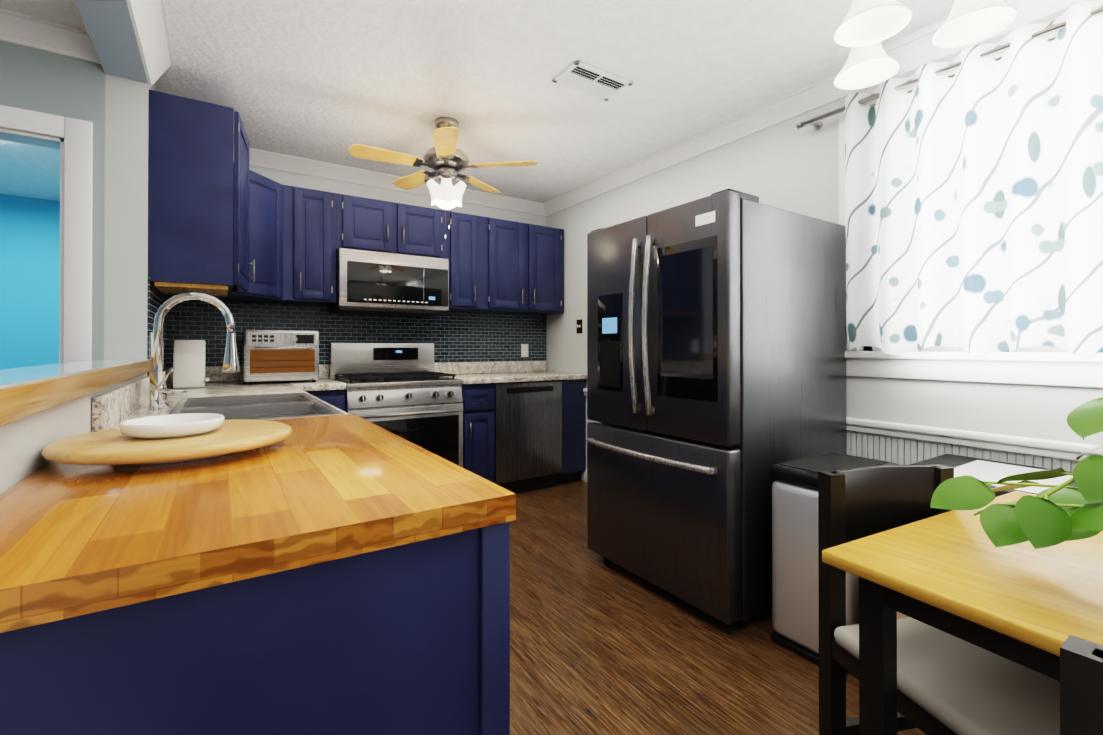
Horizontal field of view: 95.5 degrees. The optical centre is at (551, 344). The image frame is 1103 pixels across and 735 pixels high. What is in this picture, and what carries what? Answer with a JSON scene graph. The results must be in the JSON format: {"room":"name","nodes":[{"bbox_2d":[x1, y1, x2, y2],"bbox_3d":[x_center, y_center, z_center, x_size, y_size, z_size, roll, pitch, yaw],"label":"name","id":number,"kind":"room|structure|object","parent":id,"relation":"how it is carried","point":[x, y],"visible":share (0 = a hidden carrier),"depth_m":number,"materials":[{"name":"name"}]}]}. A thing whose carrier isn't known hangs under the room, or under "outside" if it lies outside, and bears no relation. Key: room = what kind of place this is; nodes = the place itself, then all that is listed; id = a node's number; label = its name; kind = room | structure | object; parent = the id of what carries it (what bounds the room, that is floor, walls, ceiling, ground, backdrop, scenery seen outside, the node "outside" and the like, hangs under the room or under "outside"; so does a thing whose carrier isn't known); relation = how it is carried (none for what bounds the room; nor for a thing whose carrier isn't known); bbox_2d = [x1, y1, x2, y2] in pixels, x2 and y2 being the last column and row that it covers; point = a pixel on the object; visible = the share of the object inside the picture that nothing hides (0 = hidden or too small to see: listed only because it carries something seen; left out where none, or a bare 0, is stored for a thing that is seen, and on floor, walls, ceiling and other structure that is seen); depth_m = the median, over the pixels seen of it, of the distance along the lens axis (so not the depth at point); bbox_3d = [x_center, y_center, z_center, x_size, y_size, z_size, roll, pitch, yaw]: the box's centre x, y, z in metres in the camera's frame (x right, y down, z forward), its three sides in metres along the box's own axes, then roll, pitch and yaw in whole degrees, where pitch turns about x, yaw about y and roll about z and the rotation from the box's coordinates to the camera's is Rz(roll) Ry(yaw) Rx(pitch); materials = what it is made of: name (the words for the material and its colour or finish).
{"room":"kitchen","nodes":[
{"label":"kitchen","id":0,"kind":"room"},
{"bbox_2d":[0,194,59,368],"bbox_3d":[-4.675,-0.077,4.592,1.770,2.500,0.100,0,0,-34],"label":"wall","id":1,"kind":"structure","parent":0,"point":[29,273],"depth_m":4.50,"materials":[{"name":"blue paint"}]},
{"bbox_2d":[0,40,104,359],"bbox_3d":[-3.197,-0.092,1.504,2.810,2.500,0.120,0,0,-34],"label":"wall","id":2,"kind":"structure","parent":0,"point":[34,79],"depth_m":2.17,"materials":[{"name":"grey paint"}]},
{"bbox_2d":[0,8,82,59],"bbox_3d":[-3.176,-1.298,1.397,2.760,0.090,0.090,0,0,-34],"label":"crown molding","id":3,"kind":"structure","parent":2,"relation":"attached to","point":[38,33],"depth_m":2.08,"materials":[{"name":"white wood"}]},
{"bbox_2d":[0,105,92,362],"bbox_3d":[-2.504,0.090,1.952,1.080,2.140,0.140,0,0,-34],"label":"door frame","id":4,"kind":"structure","parent":2,"relation":"attached to","point":[75,145],"depth_m":2.16,"materials":[{"name":"white wood"}]},
{"bbox_2d":[67,0,100,63],"bbox_3d":[-0.550,-1.305,0.016,0.060,0.090,5.300,0,0,-34],"label":"crown molding","id":5,"kind":"structure","parent":2,"relation":"attached to","point":[81,37],"depth_m":2.15,"materials":[{"name":"white wood"}]},
{"bbox_2d":[0,373,146,493],"bbox_3d":[-0.463,0.630,0.064,0.150,1.040,5.300,0,0,-34],"label":"wall","id":6,"kind":"structure","parent":0,"point":[24,441],"depth_m":0.91,"materials":[{"name":"grey paint"}]},
{"bbox_2d":[0,359,152,425],"bbox_3d":[-0.543,0.083,0.192,0.195,0.056,4.998,0,0,-34],"label":"sill ledge","id":7,"kind":"object","parent":6,"relation":"on","point":[27,391],"visible":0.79,"depth_m":1.01,"materials":[{"name":"brown wood"}]},
{"bbox_2d":[147,276,170,374],"bbox_3d":[-2.159,-0.087,2.759,0.008,0.459,1.050,0,0,-34],"label":"tile backsplash","id":8,"kind":"structure","parent":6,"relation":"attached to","point":[155,298],"depth_m":2.58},
{"bbox_2d":[151,332,152,357],"bbox_3d":[-1.905,0.002,2.396,0.014,0.120,0.075,0,0,-34],"label":"light switch","id":9,"kind":"object","parent":8,"relation":"attached to","point":[151,344],"visible":0.75,"depth_m":2.37,"materials":[{"name":"white plastic"}]},
{"bbox_2d":[75,0,147,83],"bbox_3d":[-0.463,-1.285,0.074,0.150,0.130,5.300,0,0,-34],"label":"header beam","id":10,"kind":"structure","parent":0,"point":[109,27],"depth_m":1.97,"materials":[{"name":"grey paint"}]},
{"bbox_2d":[104,74,156,358],"bbox_3d":[-2.230,-0.086,2.723,0.150,2.500,1.080,0,0,-34],"label":"wall pier","id":11,"kind":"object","parent":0,"point":[126,206],"visible":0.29,"depth_m":2.28,"materials":[{"name":"grey paint"}]},
{"bbox_2d":[211,165,545,378],"bbox_3d":[-1.308,-0.080,4.045,3.150,2.500,0.100,0,0,-34],"label":"wall","id":12,"kind":"structure","parent":0,"point":[321,184],"depth_m":3.97,"materials":[{"name":"grey paint"}]},
{"bbox_2d":[148,89,243,296],"bbox_3d":[-1.847,-0.742,2.617,0.362,0.890,0.448,0,0,-34],"label":"upper cabinet","id":13,"kind":"object","parent":12,"relation":"attached to","point":[225,223],"depth_m":2.43,"materials":[{"name":"blue paint"}]},
{"bbox_2d":[163,161,291,303],"bbox_3d":[-2.034,-0.674,3.130,0.621,0.760,0.621,0,0,-34],"label":"upper cabinet","id":14,"kind":"object","parent":12,"relation":"attached to","point":[267,202],"depth_m":3.14,"materials":[{"name":"blue paint"}]},
{"bbox_2d":[284,186,339,305],"bbox_3d":[-1.719,-0.672,3.479,0.373,0.760,0.388,0,0,-34],"label":"upper cabinet","id":15,"kind":"object","parent":12,"relation":"attached to","point":[315,213],"depth_m":3.39,"materials":[{"name":"blue paint"}]},
{"bbox_2d":[171,300,545,366],"bbox_3d":[-1.258,-0.080,4.014,2.900,0.459,0.008,0,0,-34],"label":"tile backsplash","id":16,"kind":"structure","parent":12,"relation":"attached to","point":[459,336],"depth_m":3.92,"materials":[{"name":"tile"}]},
{"bbox_2d":[521,344,527,356],"bbox_3d":[-0.248,0.054,4.676,0.075,0.120,0.007,0,0,-34],"label":"outlet","id":17,"kind":"object","parent":16,"relation":"attached to","point":[524,350],"visible":1,"depth_m":4.67,"materials":[{"name":"white plastic"}]},
{"bbox_2d":[340,194,447,258],"bbox_3d":[-1.247,-0.858,3.825,0.794,0.385,0.338,0,0,-34],"label":"upper cabinet","id":18,"kind":"object","parent":12,"relation":"attached to","point":[367,224],"depth_m":3.69,"materials":[{"name":"blue paint"}]},
{"bbox_2d":[328,248,448,316],"bbox_3d":[-1.227,-0.447,3.794,0.789,0.423,0.406,0,0,-34],"label":"over-the-range microwave","id":19,"kind":"object","parent":18,"relation":"attached to","point":[376,283],"visible":0.96,"depth_m":3.61,"materials":[{"name":"silver metal"}]},
{"bbox_2d":[249,148,541,215],"bbox_3d":[-1.281,-1.285,3.956,2.790,0.090,0.090,0,0,-34],"label":"crown molding","id":20,"kind":"structure","parent":12,"relation":"attached to","point":[259,158],"depth_m":3.83,"materials":[{"name":"white wood"}]},
{"bbox_2d":[448,211,483,311],"bbox_3d":[-0.782,-0.669,4.134,0.321,0.760,0.338,0,0,-34],"label":"upper cabinet","id":21,"kind":"object","parent":12,"relation":"attached to","point":[466,232],"depth_m":4.00,"materials":[{"name":"blue paint"}]},
{"bbox_2d":[434,361,544,372],"bbox_3d":[-0.527,0.203,4.487,1.134,0.100,0.022,0,0,-34],"label":"backsplash","id":22,"kind":"structure","parent":12,"relation":"attached to","point":[502,366],"depth_m":4.47,"materials":[{"name":"beige stone"}]},
{"bbox_2d":[484,217,563,314],"bbox_3d":[-0.310,-0.668,4.448,0.813,0.760,0.338,0,0,-34],"label":"upper cabinet","id":23,"kind":"object","parent":12,"relation":"attached to","point":[524,262],"depth_m":4.29,"materials":[{"name":"blue paint"}]},
{"bbox_2d":[0,0,954,202],"bbox_3d":[-1.362,-1.382,1.578,5.980,0.080,9.000,0,0,-34],"label":"ceiling","id":24,"kind":"structure","parent":0,"point":[330,81],"depth_m":2.45,"materials":[{"name":"white paint"}]},
{"bbox_2d":[126,0,173,84],"bbox_3d":[-0.363,-1.284,0.146,0.095,0.130,5.310,0,0,-34],"label":"crown molding","id":25,"kind":"structure","parent":24,"relation":"attached to","point":[150,24],"depth_m":2.05,"materials":[{"name":"white wood"}]},
{"bbox_2d":[348,117,536,238],"bbox_3d":[-0.662,-0.979,2.992,1.030,0.709,1.048,0,0,-34],"label":"ceiling fan","id":26,"kind":"object","parent":24,"relation":"hanging from","point":[446,159],"visible":1,"depth_m":2.93,"materials":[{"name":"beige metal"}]},
{"bbox_2d":[552,60,632,100],"bbox_3d":[0.209,-1.331,2.539,0.360,0.012,0.210,0,0,-34],"label":"ceiling vent","id":27,"kind":"object","parent":24,"relation":"in","point":[577,75],"visible":1,"depth_m":2.53,"materials":[{"name":"white metal"}]},
{"bbox_2d":[833,0,1019,89],"bbox_3d":[0.818,-1.032,1.186,0.358,0.623,0.385,0,0,-34],"label":"pendant chandelier","id":28,"kind":"object","parent":24,"relation":"hanging from","point":[864,29],"visible":1,"depth_m":1.18,"materials":[{"name":"white glass"}]},
{"bbox_2d":[510,480,925,734],"bbox_3d":[-1.362,1.188,1.565,5.980,0.060,9.000,0,0,-34],"label":"floor","id":29,"kind":"structure","parent":0,"point":[600,645],"depth_m":1.86,"materials":[{"name":"brown wood"}]},
{"bbox_2d":[0,521,509,734],"bbox_3d":[-0.628,0.711,1.034,0.648,0.888,1.094,0,0,-34],"label":"base cabinet","id":30,"kind":"object","parent":29,"relation":"on","point":[413,638],"visible":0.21,"depth_m":0.58,"materials":[{"name":"blue paint"}]},
{"bbox_2d":[91,366,348,431],"bbox_3d":[-1.556,0.212,2.432,0.649,0.140,2.303,0,0,-34],"label":"countertop","id":31,"kind":"structure","parent":30,"relation":"on","point":[113,408],"depth_m":2.08,"materials":[{"name":"beige stone"}]},
{"bbox_2d":[173,340,208,387],"bbox_3d":[-2.073,0.108,2.887,0.165,0.270,0.220,0,0,-34],"label":"can opener","id":32,"kind":"object","parent":31,"relation":"on","point":[189,361],"visible":1,"depth_m":2.82,"materials":[{"name":"white plastic"}]},
{"bbox_2d":[148,292,239,412],"bbox_3d":[-1.347,0.017,1.895,0.294,0.444,0.219,0,0,-34],"label":"faucet","id":33,"kind":"object","parent":31,"relation":"on","point":[158,389],"visible":1,"depth_m":1.90,"materials":[{"name":"silver metal"}]},
{"bbox_2d":[170,393,343,419],"bbox_3d":[-1.160,0.331,1.938,0.489,0.196,0.934,0,0,-34],"label":"sink basin","id":34,"kind":"object","parent":31,"relation":"in","point":[272,406],"visible":0.31,"depth_m":1.98,"materials":[{"name":"silver metal"}]},
{"bbox_2d":[242,329,318,384],"bbox_3d":[-1.780,0.077,3.290,0.421,0.338,0.413,0,0,-34],"label":"toaster oven","id":35,"kind":"object","parent":31,"relation":"on","point":[278,355],"visible":1,"depth_m":3.14,"materials":[{"name":"silver plastic"}]},
{"bbox_2d":[0,414,515,632],"bbox_3d":[-0.620,0.245,1.022,0.646,0.040,1.078,0,0,-34],"label":"countertop","id":36,"kind":"structure","parent":30,"relation":"on","point":[77,540],"depth_m":0.67,"materials":[{"name":"brown wood"}]},
{"bbox_2d":[41,419,291,464],"bbox_3d":[-0.774,0.204,1.048,0.412,0.040,0.412,0,0,-34],"label":"wooden board","id":37,"kind":"object","parent":36,"relation":"on","point":[116,446],"visible":0.88,"depth_m":0.93,"materials":[{"name":"beige wood"}]},
{"bbox_2d":[118,413,224,438],"bbox_3d":[-0.781,0.169,1.038,0.176,0.031,0.176,0,0,-34],"label":"dish","id":38,"kind":"object","parent":37,"relation":"on","point":[170,426],"visible":1,"depth_m":1.00,"materials":[{"name":"white ceramic"}]},
{"bbox_2d":[309,385,345,410],"bbox_3d":[-1.617,0.728,3.377,0.301,0.879,0.657,0,0,-34],"label":"base cabinet","id":39,"kind":"object","parent":29,"relation":"on","point":[335,397],"depth_m":3.16,"materials":[{"name":"blue paint"}]},
{"bbox_2d":[285,377,344,392],"bbox_3d":[-1.612,0.267,3.374,0.299,0.040,0.672,0,0,-34],"label":"countertop","id":40,"kind":"structure","parent":39,"relation":"on","point":[323,384],"depth_m":3.14,"materials":[{"name":"beige stone"}]},
{"bbox_2d":[329,342,462,466],"bbox_3d":[-1.126,0.576,3.637,0.787,1.185,0.716,0,0,-34],"label":"range","id":41,"kind":"object","parent":29,"relation":"on","point":[405,391],"visible":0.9,"depth_m":3.53,"materials":[{"name":"silver metal"}]},
{"bbox_2d":[462,381,494,482],"bbox_3d":[-0.712,0.731,3.979,0.266,0.879,0.657,0,0,-34],"label":"base cabinet","id":42,"kind":"object","parent":29,"relation":"on","point":[478,402],"depth_m":3.71,"materials":[{"name":"blue paint"}]},
{"bbox_2d":[439,369,586,384],"bbox_3d":[-0.347,0.271,4.216,1.134,0.040,0.672,0,0,-34],"label":"countertop","id":43,"kind":"structure","parent":42,"relation":"on","point":[469,378],"depth_m":4.02,"materials":[{"name":"beige stone"}]},
{"bbox_2d":[495,380,561,493],"bbox_3d":[-0.329,0.735,4.196,0.606,0.872,0.608,0,0,-34],"label":"dishwasher","id":44,"kind":"object","parent":29,"relation":"on","point":[528,436],"visible":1,"depth_m":3.94,"materials":[{"name":"black metal"}]},
{"bbox_2d":[521,381,585,483],"bbox_3d":[0.009,0.733,4.471,0.256,0.879,0.637,0,0,-34],"label":"base cabinet","id":45,"kind":"object","parent":29,"relation":"on","point":[573,398],"depth_m":4.21,"materials":[{"name":"blue paint"}]},
{"bbox_2d":[587,188,846,629],"bbox_3d":[0.796,0.272,2.579,0.999,1.782,0.910,0,0,-34],"label":"refrigerator","id":46,"kind":"object","parent":29,"relation":"on","point":[716,358],"visible":0.98,"depth_m":2.19,"materials":[{"name":"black metal"}]},
{"bbox_2d":[769,452,897,673],"bbox_3d":[1.118,0.813,1.974,0.466,0.693,0.286,0,0,-34],"label":"trash can","id":47,"kind":"object","parent":29,"relation":"on","point":[795,595],"visible":0.4,"depth_m":1.87,"materials":[{"name":"silver plastic"}]},
{"bbox_2d":[897,612,908,618],"bbox_3d":[1.218,0.978,1.679,0.180,0.360,0.270,0,0,-34],"label":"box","id":48,"kind":"object","parent":29,"relation":"on","point":[900,615],"depth_m":1.64,"materials":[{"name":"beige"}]},
{"bbox_2d":[818,464,1059,734],"bbox_3d":[0.903,0.738,1.098,0.394,0.835,0.465,0,0,-12],"label":"chair","id":49,"kind":"object","parent":29,"relation":"on","point":[948,684],"visible":0.56,"depth_m":1.17,"materials":[{"name":"black wood"}]},
{"bbox_2d":[822,491,1102,734],"bbox_3d":[1.244,0.786,0.686,0.900,0.735,1.250,0,0,-28],"label":"dining table","id":50,"kind":"object","parent":29,"relation":"on","point":[958,574],"visible":0.77,"depth_m":0.94,"materials":[{"name":"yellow wood"}]},
{"bbox_2d":[930,398,1102,550],"bbox_3d":[0.928,0.229,0.772,0.540,0.378,0.614,0,0,-34],"label":"pothos plant","id":51,"kind":"object","parent":50,"relation":"on","point":[1053,515],"visible":1,"depth_m":0.81,"materials":[{"name":"green plant"}]},
{"bbox_2d":[910,454,1076,496],"bbox_3d":[1.575,0.808,1.791,0.521,0.701,0.441,0,0,-34],"label":"box","id":52,"kind":"object","parent":29,"relation":"on","point":[986,470],"visible":0.15,"depth_m":1.82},
{"bbox_2d":[1060,635,1102,734],"bbox_3d":[0.814,0.735,0.487,0.465,0.835,0.394,0,0,-34],"label":"chair","id":53,"kind":"object","parent":29,"relation":"on","point":[1081,686],"visible":1,"depth_m":0.51,"materials":[{"name":"black wood"}]},
{"bbox_2d":[546,0,1102,444],"bbox_3d":[1.728,-0.089,2.235,0.100,2.500,6.480,0,0,-34],"label":"wall","id":54,"kind":"structure","parent":0,"point":[787,165],"depth_m":2.71,"materials":[{"name":"grey paint"}]},
{"bbox_2d":[577,319,581,332],"bbox_3d":[0.240,-0.158,4.368,0.014,0.120,0.080,0,0,-34],"label":"switch plate","id":55,"kind":"object","parent":54,"relation":"attached to","point":[579,326],"visible":1,"depth_m":4.36,"materials":[{"name":"brown"}]},
{"bbox_2d":[542,0,1086,215],"bbox_3d":[1.677,-1.294,2.147,0.090,0.090,6.380,0,0,-34],"label":"crown molding","id":56,"kind":"structure","parent":54,"relation":"attached to","point":[911,55],"depth_m":2.80,"materials":[{"name":"white wood"}]},
{"bbox_2d":[581,388,1102,481],"bbox_3d":[1.698,0.761,2.150,0.040,0.800,6.380,0,0,-34],"label":"trim","id":57,"kind":"structure","parent":54,"relation":"attached to","point":[901,443],"depth_m":2.15,"materials":[{"name":"white wood"}]},
{"bbox_2d":[796,0,1102,356],"bbox_3d":[1.882,-0.579,1.798,0.152,1.245,2.044,0,0,-34],"label":"curtain","id":58,"kind":"object","parent":54,"relation":"hanging from","point":[974,197],"visible":1,"depth_m":2.00,"materials":[{"name":"fabric"}]},
{"bbox_2d":[838,116,1102,387],"bbox_3d":[1.931,-0.498,1.873,0.145,1.305,1.690,0,0,-34],"label":"window","id":59,"kind":"structure","parent":54,"relation":"in","point":[1053,369],"depth_m":2.08,"materials":[{"name":"white"}]}
]}

